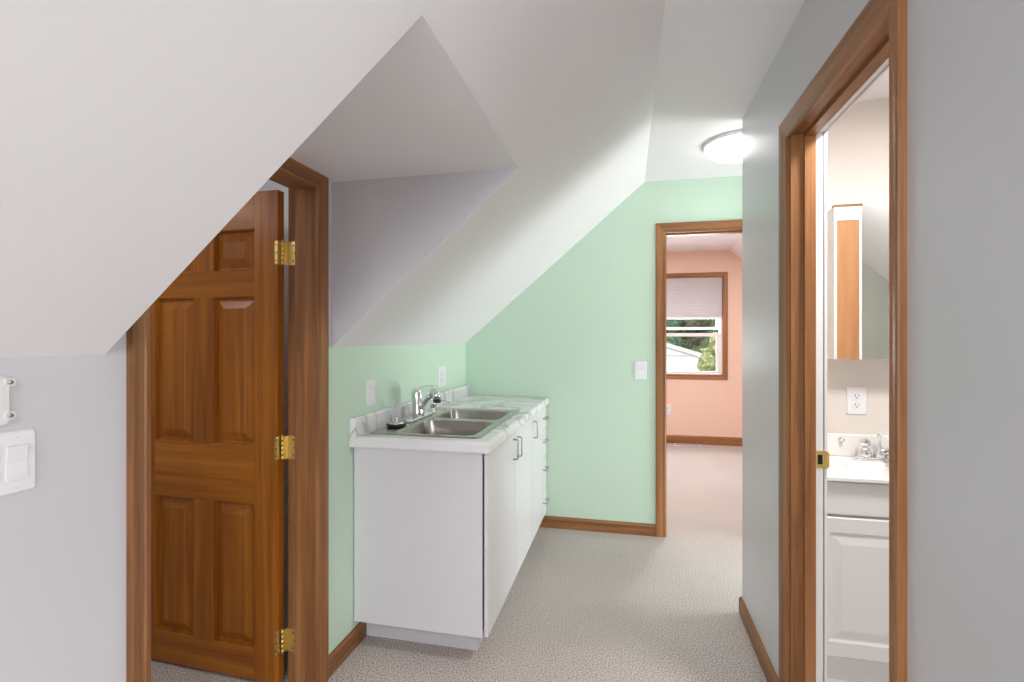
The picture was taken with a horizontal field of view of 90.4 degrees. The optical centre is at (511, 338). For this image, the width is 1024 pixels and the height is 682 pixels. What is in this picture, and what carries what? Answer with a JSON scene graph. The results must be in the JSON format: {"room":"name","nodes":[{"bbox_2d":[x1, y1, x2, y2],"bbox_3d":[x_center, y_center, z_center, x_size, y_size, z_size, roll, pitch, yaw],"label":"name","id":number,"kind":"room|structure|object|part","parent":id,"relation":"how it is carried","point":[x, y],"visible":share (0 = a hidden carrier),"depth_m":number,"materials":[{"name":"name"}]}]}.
{"room":"attic kitchenette","nodes":[
{"label":"attic kitchenette","id":0,"kind":"room"},
{"bbox_2d":[0,181,465,681],"bbox_3d":[-1.132,0.324,0.465,0.120,2.012,6.810,0,0,13],"label":"wall","id":1,"kind":"structure","parent":0,"point":[63,538],"depth_m":1.11,"materials":[{"name":"grey paint"}]},
{"bbox_2d":[0,377,15,425],"bbox_3d":[-0.963,0.118,0.913,0.012,0.092,0.119,0,0,13],"label":"wall bracket","id":2,"kind":"object","parent":1,"relation":"attached to","point":[6,415],"visible":1,"depth_m":0.96,"materials":[{"name":"white plastic"}]},
{"bbox_3d":[-0.966,0.118,0.910,0.008,0.092,0.112,0,0,13],"label":"plate","id":3,"kind":"part","parent":2,"relation":"part of","materials":[{"name":"white plastic"}]},
{"bbox_2d":[0,428,35,496],"bbox_3d":[-0.955,0.238,0.952,0.012,0.120,0.116,0,0,13],"label":"light switch","id":4,"kind":"object","parent":1,"relation":"attached to","point":[17,448],"visible":1,"depth_m":0.97,"materials":[{"name":"white plastic"}]},
{"bbox_2d":[126,157,328,681],"bbox_3d":[-0.871,0.347,1.602,0.145,1.965,0.808,0,0,13],"label":"door frame","id":5,"kind":"structure","parent":1,"relation":"attached to","point":[308,189],"depth_m":1.93,"materials":[{"name":"brown wood"}]},
{"bbox_3d":[-0.892,0.347,1.216,0.018,1.965,0.046,0,0,13],"label":"casing","id":6,"kind":"part","parent":5,"relation":"part of","materials":[{"name":"brown wood"}]},
{"bbox_2d":[151,190,294,681],"bbox_3d":[-1.199,0.377,2.032,0.763,1.883,0.041,0,0,15],"label":"door","id":7,"kind":"structure","parent":5,"relation":"attached to","point":[220,447],"depth_m":2.00,"materials":[{"name":"brown wood"}]},
{"bbox_3d":[-1.368,0.128,2.078,0.198,0.580,0.029,0,0,15],"label":"panel","id":8,"kind":"part","parent":7,"relation":"part of","materials":[{"name":"brown wood"}]},
{"bbox_3d":[-1.368,0.920,2.078,0.198,0.558,0.029,0,0,15],"label":"panel","id":9,"kind":"part","parent":7,"relation":"part of","materials":[{"name":"brown wood"}]},
{"bbox_3d":[-1.368,-0.342,2.078,0.198,0.160,0.029,0,0,15],"label":"panel","id":10,"kind":"part","parent":7,"relation":"part of","materials":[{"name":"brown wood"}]},
{"bbox_3d":[-1.226,0.529,2.041,0.491,0.223,0.035,0,0,15],"label":"rail","id":11,"kind":"part","parent":7,"relation":"part of","materials":[{"name":"brown wood"}]},
{"bbox_3d":[-1.226,1.258,2.041,0.491,0.119,0.035,0,0,15],"label":"rail","id":12,"kind":"part","parent":7,"relation":"part of","materials":[{"name":"brown wood"}]},
{"bbox_3d":[-1.226,-0.212,2.041,0.491,0.100,0.035,0,0,15],"label":"rail","id":13,"kind":"part","parent":7,"relation":"part of","materials":[{"name":"brown wood"}]},
{"bbox_3d":[-1.085,-0.342,2.002,0.198,0.160,0.029,0,0,15],"label":"panel","id":14,"kind":"part","parent":7,"relation":"part of","materials":[{"name":"brown wood"}]},
{"bbox_3d":[-1.085,0.128,2.002,0.198,0.580,0.029,0,0,15],"label":"panel","id":15,"kind":"part","parent":7,"relation":"part of","materials":[{"name":"brown wood"}]},
{"bbox_3d":[-1.085,0.920,2.002,0.198,0.558,0.029,0,0,15],"label":"panel","id":16,"kind":"part","parent":7,"relation":"part of","materials":[{"name":"brown wood"}]},
{"bbox_3d":[-1.226,-0.493,2.041,0.491,0.143,0.035,0,0,15],"label":"rail","id":17,"kind":"part","parent":7,"relation":"part of","materials":[{"name":"brown wood"}]},
{"bbox_3d":[-0.809,-0.602,1.588,0.018,0.067,0.808,0,0,13],"label":"head casing","id":18,"kind":"part","parent":5,"relation":"part of","materials":[{"name":"brown wood"}]},
{"bbox_3d":[-0.727,0.347,1.949,0.018,1.965,0.067,0,0,13],"label":"casing","id":19,"kind":"part","parent":5,"relation":"part of","materials":[{"name":"brown wood"}]},
{"bbox_2d":[329,622,365,677],"bbox_3d":[-0.690,1.290,2.129,0.013,0.080,0.299,0,0,13],"label":"baseboard","id":20,"kind":"structure","parent":1,"relation":"attached to","point":[354,638],"depth_m":2.11,"materials":[{"name":"brown wood"}]},
{"bbox_2d":[366,379,374,405],"bbox_3d":[-0.644,0.250,2.333,0.012,0.118,0.080,0,0,13],"label":"light switch","id":21,"kind":"object","parent":1,"relation":"attached to","point":[370,384],"visible":1,"depth_m":2.32,"materials":[{"name":"white plastic"}]},
{"bbox_2d":[349,385,468,447],"bbox_3d":[-0.500,0.401,2.930,0.029,0.123,1.595,0,0,13],"label":"backsplash","id":22,"kind":"structure","parent":1,"relation":"attached to","point":[364,423],"depth_m":2.41,"materials":[{"name":"stone"}]},
{"bbox_2d":[438,366,445,387],"bbox_3d":[-0.441,0.245,3.236,0.012,0.130,0.125,0,0,13],"label":"wall outlet","id":23,"kind":"object","parent":1,"relation":"attached to","point":[441,370],"visible":1,"depth_m":3.22,"materials":[{"name":"white plastic"}]},
{"bbox_2d":[258,179,287,628],"bbox_3d":[-2.048,0.205,1.640,2.183,2.250,1.900,0,0,13],"label":"wall","id":24,"kind":"structure","parent":0,"point":[269,185],"depth_m":2.28,"materials":[{"name":"white paint"}]},
{"bbox_2d":[290,15,518,181],"bbox_3d":[-0.507,-0.647,1.517,0.887,0.050,0.904,0,0,13],"label":"ceiling","id":25,"kind":"structure","parent":0,"point":[413,113],"depth_m":1.49,"materials":[{"name":"paint"}]},
{"bbox_2d":[332,168,517,345],"bbox_3d":[-0.345,-0.308,1.950,0.763,0.687,0.012,0,0,13],"label":"wall","id":26,"kind":"structure","parent":0,"point":[383,228],"depth_m":1.98,"materials":[{"name":"grey paint"}]},
{"bbox_2d":[0,0,888,357],"bbox_3d":[0.716,-0.559,0.049,3.799,1.192,6.810,0,0,13],"label":"ceiling","id":27,"kind":"structure","parent":0,"point":[132,132],"depth_m":0.99,"materials":[{"name":"paint"}]},
{"bbox_2d":[703,130,741,162],"bbox_3d":[1.238,-1.017,2.745,0.390,0.076,0.390,0,0,13],"label":"ceiling light","id":28,"kind":"object","parent":27,"relation":"attached to","point":[724,148],"visible":0.54,"depth_m":2.69,"materials":[{"name":"white glass"}]},
{"bbox_2d":[151,443,858,681],"bbox_3d":[0.091,1.378,1.771,6.600,0.104,10.295,0,0,13],"label":"floor","id":29,"kind":"structure","parent":0,"point":[580,606],"depth_m":2.45,"materials":[{"name":"carpet"}]},
{"bbox_2d":[354,418,531,649],"bbox_3d":[-0.268,0.897,2.603,0.626,0.866,0.991,0,0,13],"label":"base cabinet","id":30,"kind":"object","parent":29,"relation":"on","point":[442,540],"visible":0.8,"depth_m":2.14,"materials":[{"name":"white laminate"}]},
{"bbox_3d":[-0.399,0.841,2.134,0.571,0.752,0.018,0,0,13],"label":"panel","id":31,"kind":"part","parent":30,"relation":"part of","materials":[{"name":"white plastic"}]},
{"bbox_2d":[349,385,548,453],"bbox_3d":[-0.215,0.401,2.866,0.613,0.123,1.595,0,0,13],"label":"countertop","id":32,"kind":"structure","parent":30,"relation":"on","point":[361,426],"depth_m":2.30,"materials":[{"name":"stone"}]},
{"bbox_2d":[402,385,440,422],"bbox_3d":[-0.432,0.324,2.603,0.173,0.174,0.300,0,0,13],"label":"kitchen faucet","id":33,"kind":"object","parent":32,"relation":"on","point":[418,403],"visible":0.99,"depth_m":2.59,"materials":[{"name":"silver metal"}]},
{"bbox_3d":[-0.483,0.403,2.615,0.056,0.016,0.300,0,0,13],"label":"plate","id":34,"kind":"part","parent":33,"relation":"part of","materials":[{"name":"silver metal"}]},
{"bbox_3d":[-0.441,0.321,2.591,0.105,0.109,0.033,0,0,32],"label":"spout","id":35,"kind":"part","parent":33,"relation":"part of","materials":[{"name":"silver metal"}]},
{"bbox_2d":[370,407,519,459],"bbox_3d":[-0.289,0.497,2.568,0.508,0.173,0.840,0,0,13],"label":"double sink","id":36,"kind":"object","parent":32,"relation":"in","point":[471,423],"visible":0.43,"depth_m":2.55,"materials":[{"name":"silver metal"}]},
{"bbox_2d":[386,417,405,427],"bbox_3d":[-0.539,0.389,2.366,0.092,0.043,0.092,0,0,13],"label":"strainer","id":37,"kind":"object","parent":36,"relation":"on","point":[396,423],"visible":1,"depth_m":2.34,"materials":[{"name":"silver metal"}]},
{"bbox_2d":[388,417,403,423],"bbox_3d":[-0.539,0.383,2.366,0.072,0.030,0.072,0,0,13],"label":"basket","id":38,"kind":"object","parent":37,"relation":"on","point":[396,421],"depth_m":2.36,"materials":[{"name":"silver metal"}]},
{"bbox_2d":[394,402,400,420],"bbox_3d":[-0.553,0.359,2.449,0.042,0.103,0.042,0,0,13],"label":"sprayer","id":39,"kind":"object","parent":36,"relation":"on","point":[397,405],"visible":0.69,"depth_m":2.44,"materials":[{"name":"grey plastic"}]},
{"bbox_2d":[430,399,450,412],"bbox_3d":[-0.400,0.374,2.801,0.121,0.074,0.041,0,0,13],"label":"soap dispenser","id":40,"kind":"object","parent":36,"relation":"on","point":[432,405],"visible":0.73,"depth_m":2.80,"materials":[{"name":"silver metal"}]},
{"bbox_3d":[-0.302,0.497,2.364,0.372,0.173,0.385,0,0,13],"label":"bowl","id":41,"kind":"part","parent":36,"relation":"part of","materials":[{"name":"silver metal"}]},
{"bbox_3d":[-0.214,0.497,2.757,0.372,0.173,0.338,0,0,13],"label":"bowl","id":42,"kind":"part","parent":36,"relation":"part of","materials":[{"name":"silver metal"}]},
{"bbox_3d":[-0.185,0.841,3.083,0.571,0.752,0.018,0,0,13],"label":"panel","id":43,"kind":"part","parent":30,"relation":"part of","materials":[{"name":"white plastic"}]},
{"bbox_3d":[-0.292,1.208,2.608,0.571,0.018,0.955,0,0,13],"label":"panel","id":44,"kind":"part","parent":30,"relation":"part of","materials":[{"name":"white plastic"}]},
{"bbox_3d":[-0.049,0.843,2.321,0.016,0.748,0.517,0,0,13],"label":"door","id":45,"kind":"part","parent":30,"relation":"part of","materials":[{"name":"white plastic"}]},
{"bbox_3d":[0.021,0.553,2.527,0.030,0.106,0.008,0,0,13],"label":"handle","id":46,"kind":"part","parent":30,"relation":"part of","materials":[{"name":"silver metal"}]},
{"bbox_3d":[0.040,0.557,2.615,0.030,0.106,0.008,0,0,13],"label":"handle","id":47,"kind":"part","parent":30,"relation":"part of","materials":[{"name":"silver metal"}]},
{"bbox_3d":[0.059,0.843,2.800,0.016,0.748,0.457,0,0,13],"label":"door","id":48,"kind":"part","parent":30,"relation":"part of","materials":[{"name":"white plastic"}]},
{"bbox_2d":[532,410,541,540],"bbox_3d":[-0.118,0.897,3.267,0.626,0.866,0.368,0,0,13],"label":"base cabinet","id":49,"kind":"object","parent":29,"relation":"on","point":[537,419],"visible":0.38,"depth_m":3.18,"materials":[{"name":"white laminate"}]},
{"bbox_2d":[542,406,548,519],"bbox_3d":[-0.056,0.897,3.544,0.626,0.866,0.198,0,0,13],"label":"base cabinet","id":50,"kind":"object","parent":29,"relation":"on","point":[544,416],"visible":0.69,"depth_m":3.45,"materials":[{"name":"white laminate"}]},
{"bbox_3d":[0.213,0.547,3.482,0.016,0.150,0.193,0,0,13],"label":"drawer","id":51,"kind":"part","parent":50,"relation":"part of","materials":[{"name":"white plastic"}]},
{"bbox_3d":[0.213,0.718,3.482,0.016,0.184,0.193,0,0,13],"label":"drawer","id":52,"kind":"part","parent":50,"relation":"part of","materials":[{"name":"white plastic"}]},
{"bbox_3d":[0.213,0.914,3.482,0.016,0.201,0.193,0,0,13],"label":"drawer","id":53,"kind":"part","parent":50,"relation":"part of","materials":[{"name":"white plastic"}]},
{"bbox_3d":[0.213,1.118,3.482,0.016,0.198,0.193,0,0,13],"label":"drawer","id":54,"kind":"part","parent":50,"relation":"part of","materials":[{"name":"white plastic"}]},
{"bbox_2d":[674,443,700,446],"bbox_3d":[2.175,1.326,6.316,0.300,0.006,0.110,0,0,13],"label":"floor vent","id":55,"kind":"object","parent":29,"relation":"in","point":[675,444],"visible":1,"depth_m":6.29,"materials":[{"name":"white plastic"}]},
{"bbox_2d":[827,481,888,681],"bbox_3d":[1.568,0.935,2.069,0.806,0.780,0.366,0,0,13],"label":"vanity cabinet","id":56,"kind":"object","parent":29,"relation":"on","point":[857,513],"visible":0.15,"depth_m":1.94,"materials":[{"name":"white wood"}]},
{"bbox_2d":[827,433,888,483],"bbox_3d":[1.565,0.538,2.058,0.818,0.224,0.393,0,0,13],"label":"washbasin","id":57,"kind":"object","parent":56,"relation":"in","point":[842,465],"visible":0.18,"depth_m":2.16,"materials":[{"name":"white ceramic"}]},
{"bbox_2d":[844,461,888,467],"bbox_3d":[1.562,0.588,2.042,0.400,0.125,0.250,0,0,13],"label":"basin","id":58,"kind":"object","parent":57,"relation":"in","point":[847,464],"depth_m":2.16,"materials":[{"name":"white ceramic"}]},
{"bbox_2d":[853,433,888,461],"bbox_3d":[1.582,0.467,2.133,0.224,0.114,0.164,0,0,13],"label":"faucet","id":59,"kind":"object","parent":57,"relation":"on","point":[864,453],"visible":0.57,"depth_m":2.18,"materials":[{"name":"silver metal"}]},
{"bbox_3d":[1.526,0.472,2.201,0.052,0.081,0.052,0,0,13],"label":"knob","id":60,"kind":"part","parent":59,"relation":"part of","materials":[{"name":"silver metal"}]},
{"bbox_3d":[1.594,0.517,2.185,0.224,0.015,0.052,0,0,13],"label":"plate","id":61,"kind":"part","parent":59,"relation":"part of","materials":[{"name":"silver metal"}]},
{"bbox_3d":[1.583,0.462,2.190,0.052,0.103,0.052,0,0,13],"label":"lift rod","id":62,"kind":"part","parent":59,"relation":"part of","materials":[{"name":"silver metal"}]},
{"bbox_3d":[1.587,0.480,2.122,0.036,0.065,0.144,0,0,6],"label":"spout","id":63,"kind":"part","parent":59,"relation":"part of","materials":[{"name":"silver metal"}]},
{"bbox_3d":[1.534,0.882,1.919,0.770,0.675,0.018,0,0,13],"label":"frame","id":64,"kind":"part","parent":56,"relation":"part of","materials":[{"name":"white wood"}]},
{"bbox_3d":[1.530,0.615,1.900,0.800,0.124,0.019,0,0,13],"label":"drawer","id":65,"kind":"part","parent":56,"relation":"part of","materials":[{"name":"white wood"}]},
{"bbox_2d":[466,176,741,523],"bbox_3d":[1.405,0.113,3.351,3.803,2.435,0.055,0,0,13],"label":"wall","id":66,"kind":"structure","parent":0,"point":[574,337],"depth_m":3.50,"materials":[{"name":"green paint"}]},
{"bbox_2d":[539,515,655,536],"bbox_3d":[0.569,1.290,3.504,0.810,0.080,0.013,0,0,13],"label":"baseboard","id":67,"kind":"structure","parent":66,"relation":"attached to","point":[620,527],"depth_m":3.49,"materials":[{"name":"brown wood"}]},
{"bbox_2d":[634,361,646,379],"bbox_3d":[0.868,0.219,3.437,0.079,0.124,0.012,0,0,13],"label":"light switch","id":68,"kind":"object","parent":66,"relation":"attached to","point":[640,367],"visible":1,"depth_m":3.44,"materials":[{"name":"white plastic"}]},
{"bbox_2d":[656,219,741,536],"bbox_3d":[1.410,0.280,3.380,0.884,2.100,0.151,0,0,13],"label":"door frame","id":69,"kind":"structure","parent":66,"relation":"attached to","point":[663,230],"depth_m":3.40,"materials":[{"name":"brown wood"}]},
{"bbox_3d":[0.996,0.280,3.405,0.066,2.100,0.018,0,0,13],"label":"casing","id":70,"kind":"part","parent":69,"relation":"part of","materials":[{"name":"brown wood"}]},
{"bbox_3d":[1.395,-0.737,3.316,0.884,0.066,0.018,0,0,13],"label":"head casing","id":71,"kind":"part","parent":69,"relation":"part of","materials":[{"name":"brown wood"}]},
{"bbox_2d":[666,250,741,437],"bbox_3d":[2.097,0.030,6.501,3.937,2.600,0.115,0,0,13],"label":"wall","id":72,"kind":"structure","parent":0,"point":[699,407],"depth_m":6.34,"materials":[{"name":"pink paint"}]},
{"bbox_2d":[666,405,670,414],"bbox_3d":[1.980,0.910,6.464,0.085,0.130,0.008,0,0,13],"label":"wall outlet","id":73,"kind":"object","parent":72,"relation":"attached to","point":[668,407],"visible":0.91,"depth_m":6.46,"materials":[{"name":"white plastic"}]},
{"bbox_2d":[666,272,727,379],"bbox_3d":[2.151,-0.153,6.478,1.098,1.336,0.130,0,0,13],"label":"window","id":74,"kind":"structure","parent":72,"relation":"in","point":[721,373],"depth_m":6.37,"materials":[{"name":"brown wood"}]},
{"bbox_3d":[2.159,-0.427,6.512,0.931,0.639,0.024,0,0,13],"label":"sash","id":75,"kind":"part","parent":74,"relation":"part of","materials":[{"name":"white plastic"}]},
{"bbox_3d":[2.152,0.192,6.483,0.931,0.514,0.024,0,0,13],"label":"sash","id":76,"kind":"part","parent":74,"relation":"part of","materials":[{"name":"white plastic"}]},
{"bbox_2d":[666,277,721,318],"bbox_3d":[2.144,-0.501,6.445,0.974,0.518,0.027,0,0,13],"label":"window shade","id":77,"kind":"object","parent":74,"relation":"attached to","point":[686,298],"visible":0.56,"depth_m":6.40,"materials":[{"name":"grey fabric"}]},
{"bbox_3d":[2.144,-0.256,6.445,0.974,0.028,0.027,0,0,13],"label":"rail","id":78,"kind":"part","parent":77,"relation":"part of","materials":[{"name":"white plastic"}]},
{"bbox_3d":[2.156,-0.153,6.501,1.014,1.252,0.082,0,0,13],"label":"vinyl frame","id":79,"kind":"part","parent":74,"relation":"part of","materials":[{"name":"white plastic"}]},
{"bbox_3d":[2.139,-0.794,6.423,1.098,0.053,0.018,0,0,13],"label":"head casing","id":80,"kind":"part","parent":74,"relation":"part of","materials":[{"name":"brown wood"}]},
{"bbox_3d":[2.139,0.488,6.423,1.098,0.053,0.018,0,0,13],"label":"sill casing","id":81,"kind":"part","parent":74,"relation":"part of","materials":[{"name":"brown wood"}]},
{"bbox_3d":[2.648,-0.153,6.308,0.053,1.336,0.018,0,0,13],"label":"casing","id":82,"kind":"part","parent":74,"relation":"part of","materials":[{"name":"brown wood"}]},
{"bbox_2d":[666,435,741,445],"bbox_3d":[2.083,1.278,6.438,3.737,0.104,0.013,0,0,13],"label":"baseboard","id":83,"kind":"structure","parent":72,"relation":"attached to","point":[682,439],"depth_m":6.36,"materials":[{"name":"brown wood"}]},
{"bbox_2d":[666,233,741,259],"bbox_3d":[1.769,-0.592,4.929,3.787,1.356,3.095,0,0,13],"label":"ceiling","id":84,"kind":"structure","parent":0,"point":[731,242],"depth_m":5.88,"materials":[{"name":"paint"}]},
{"bbox_2d":[827,99,888,434],"bbox_3d":[2.120,0.122,2.178,1.894,2.415,0.081,0,0,13],"label":"wall","id":85,"kind":"structure","parent":0,"point":[858,143],"depth_m":2.27,"materials":[{"name":"beige paint"}]},
{"bbox_2d":[846,386,866,414],"bbox_3d":[1.535,0.278,2.264,0.080,0.124,0.008,0,0,13],"label":"wall outlet","id":86,"kind":"object","parent":85,"relation":"attached to","point":[856,397],"visible":1,"depth_m":2.26,"materials":[{"name":"white plastic"}]},
{"bbox_2d":[853,393,860,399],"bbox_3d":[1.534,0.258,2.261,0.034,0.029,0.003,0,0,13],"label":"receptacle","id":87,"kind":"object","parent":86,"relation":"attached to","point":[856,396],"depth_m":2.26,"materials":[{"name":"white plastic"}]},
{"bbox_2d":[853,402,860,408],"bbox_3d":[1.534,0.298,2.261,0.034,0.029,0.003,0,0,13],"label":"receptacle","id":88,"kind":"object","parent":86,"relation":"attached to","point":[856,405],"depth_m":2.26,"materials":[{"name":"white plastic"}]},
{"bbox_2d":[827,203,888,359],"bbox_3d":[1.690,-0.240,2.167,0.614,0.660,0.127,0,0,13],"label":"medicine cabinet","id":89,"kind":"object","parent":85,"relation":"attached to","point":[857,234],"visible":0.48,"depth_m":2.16,"materials":[{"name":"white mirror"}]},
{"bbox_3d":[1.429,-0.235,2.167,0.104,0.650,0.008,0,0,13],"label":"frame","id":90,"kind":"part","parent":89,"relation":"part of","materials":[{"name":"brown wood"}]},
{"bbox_3d":[1.431,-0.206,2.169,0.085,0.591,0.005,0,0,13],"label":"wood panel","id":91,"kind":"part","parent":89,"relation":"part of","materials":[{"name":"orange wood"}]},
{"bbox_3d":[1.729,-0.235,2.100,0.509,0.650,0.008,0,0,13],"label":"mirror door","id":92,"kind":"part","parent":89,"relation":"part of","materials":[{"name":"silver metal"}]},
{"bbox_2d":[827,433,888,456],"bbox_3d":[1.606,0.475,2.240,0.814,0.099,0.020,0,0,13],"label":"backsplash","id":93,"kind":"structure","parent":85,"relation":"attached to","point":[850,446],"depth_m":2.25,"materials":[{"name":"white stone"}]},
{"bbox_2d":[742,0,1023,681],"bbox_3d":[0.908,0.122,1.341,0.094,2.415,2.255,0,0,13],"label":"wall","id":94,"kind":"structure","parent":0,"point":[965,58],"depth_m":0.89,"materials":[{"name":"grey paint"}]},
{"bbox_2d":[739,596,778,681],"bbox_3d":[1.030,1.290,2.128,0.013,0.080,0.692,0,0,13],"label":"baseboard","id":95,"kind":"structure","parent":94,"relation":"attached to","point":[767,667],"depth_m":2.12,"materials":[{"name":"brown wood"}]},
{"bbox_2d":[779,0,906,681],"bbox_3d":[0.920,0.287,1.389,0.131,2.086,0.838,0,0,13],"label":"door frame","id":96,"kind":"structure","parent":94,"relation":"attached to","point":[875,43],"depth_m":1.70,"materials":[{"name":"brown wood"}]},
{"bbox_3d":[0.948,0.287,1.774,0.018,2.086,0.074,0,0,13],"label":"casing","id":97,"kind":"part","parent":96,"relation":"part of","materials":[{"name":"brown wood"}]},
{"bbox_3d":[1.036,0.406,1.698,0.041,0.058,0.009,0,0,13],"label":"strike plate","id":98,"kind":"part","parent":96,"relation":"part of","materials":[{"name":"gold metal"}]},
{"bbox_3d":[1.054,0.287,1.731,0.012,2.085,0.062,0,0,13],"label":"bath casing","id":99,"kind":"part","parent":96,"relation":"part of","materials":[{"name":"white paint"}]},
{"bbox_3d":[0.867,-0.720,1.412,0.018,0.072,0.817,0,0,13],"label":"head casing","id":100,"kind":"part","parent":96,"relation":"part of","materials":[{"name":"brown wood"}]},
{"bbox_3d":[0.972,-0.722,1.364,0.012,0.066,0.689,0,0,13],"label":"bath head casing","id":101,"kind":"part","parent":96,"relation":"part of","materials":[{"name":"white paint"}]},
{"bbox_3d":[0.782,0.287,1.036,0.018,2.086,0.047,0,0,13],"label":"casing","id":102,"kind":"part","parent":96,"relation":"part of","materials":[{"name":"brown wood"}]},
{"label":"outside","id":103,"kind":"structure","parent":0,"visible":0},
{"bbox_3d":[9.330,4.280,32.341,64.000,0.100,52.800,0,0,13],"label":"ground","id":104,"kind":"structure","parent":103,"visible":0},
{"bbox_2d":[666,343,701,370],"bbox_3d":[3.526,2.000,16.119,4.600,4.460,5.000,0,0,13],"label":"garage","id":105,"kind":"structure","parent":104,"relation":"on","point":[678,358],"depth_m":13.40,"materials":[{"name":"white"}]},
{"bbox_2d":[666,319,715,352],"bbox_3d":[6.340,-0.041,23.063,7.824,8.557,5.692,0,0,-12],"label":"tree","id":106,"kind":"object","parent":104,"relation":"on","point":[694,343],"visible":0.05,"depth_m":22.44,"materials":[{"name":"green plant"}]},
{"bbox_2d":[696,332,717,370],"bbox_3d":[4.737,2.039,11.742,0.779,4.389,0.980,0,0,42],"label":"tree","id":107,"kind":"object","parent":104,"relation":"on","point":[707,362],"visible":0.37,"depth_m":11.64,"materials":[{"name":"green plant"}]},
{"bbox_2d":[695,320,718,341],"bbox_3d":[11.640,-1.171,29.203,8.875,11.978,5.692,0,0,13],"label":"tree","id":108,"kind":"object","parent":104,"relation":"on","point":[698,322],"visible":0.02,"depth_m":27.71,"materials":[{"name":"green plant"}]}
]}

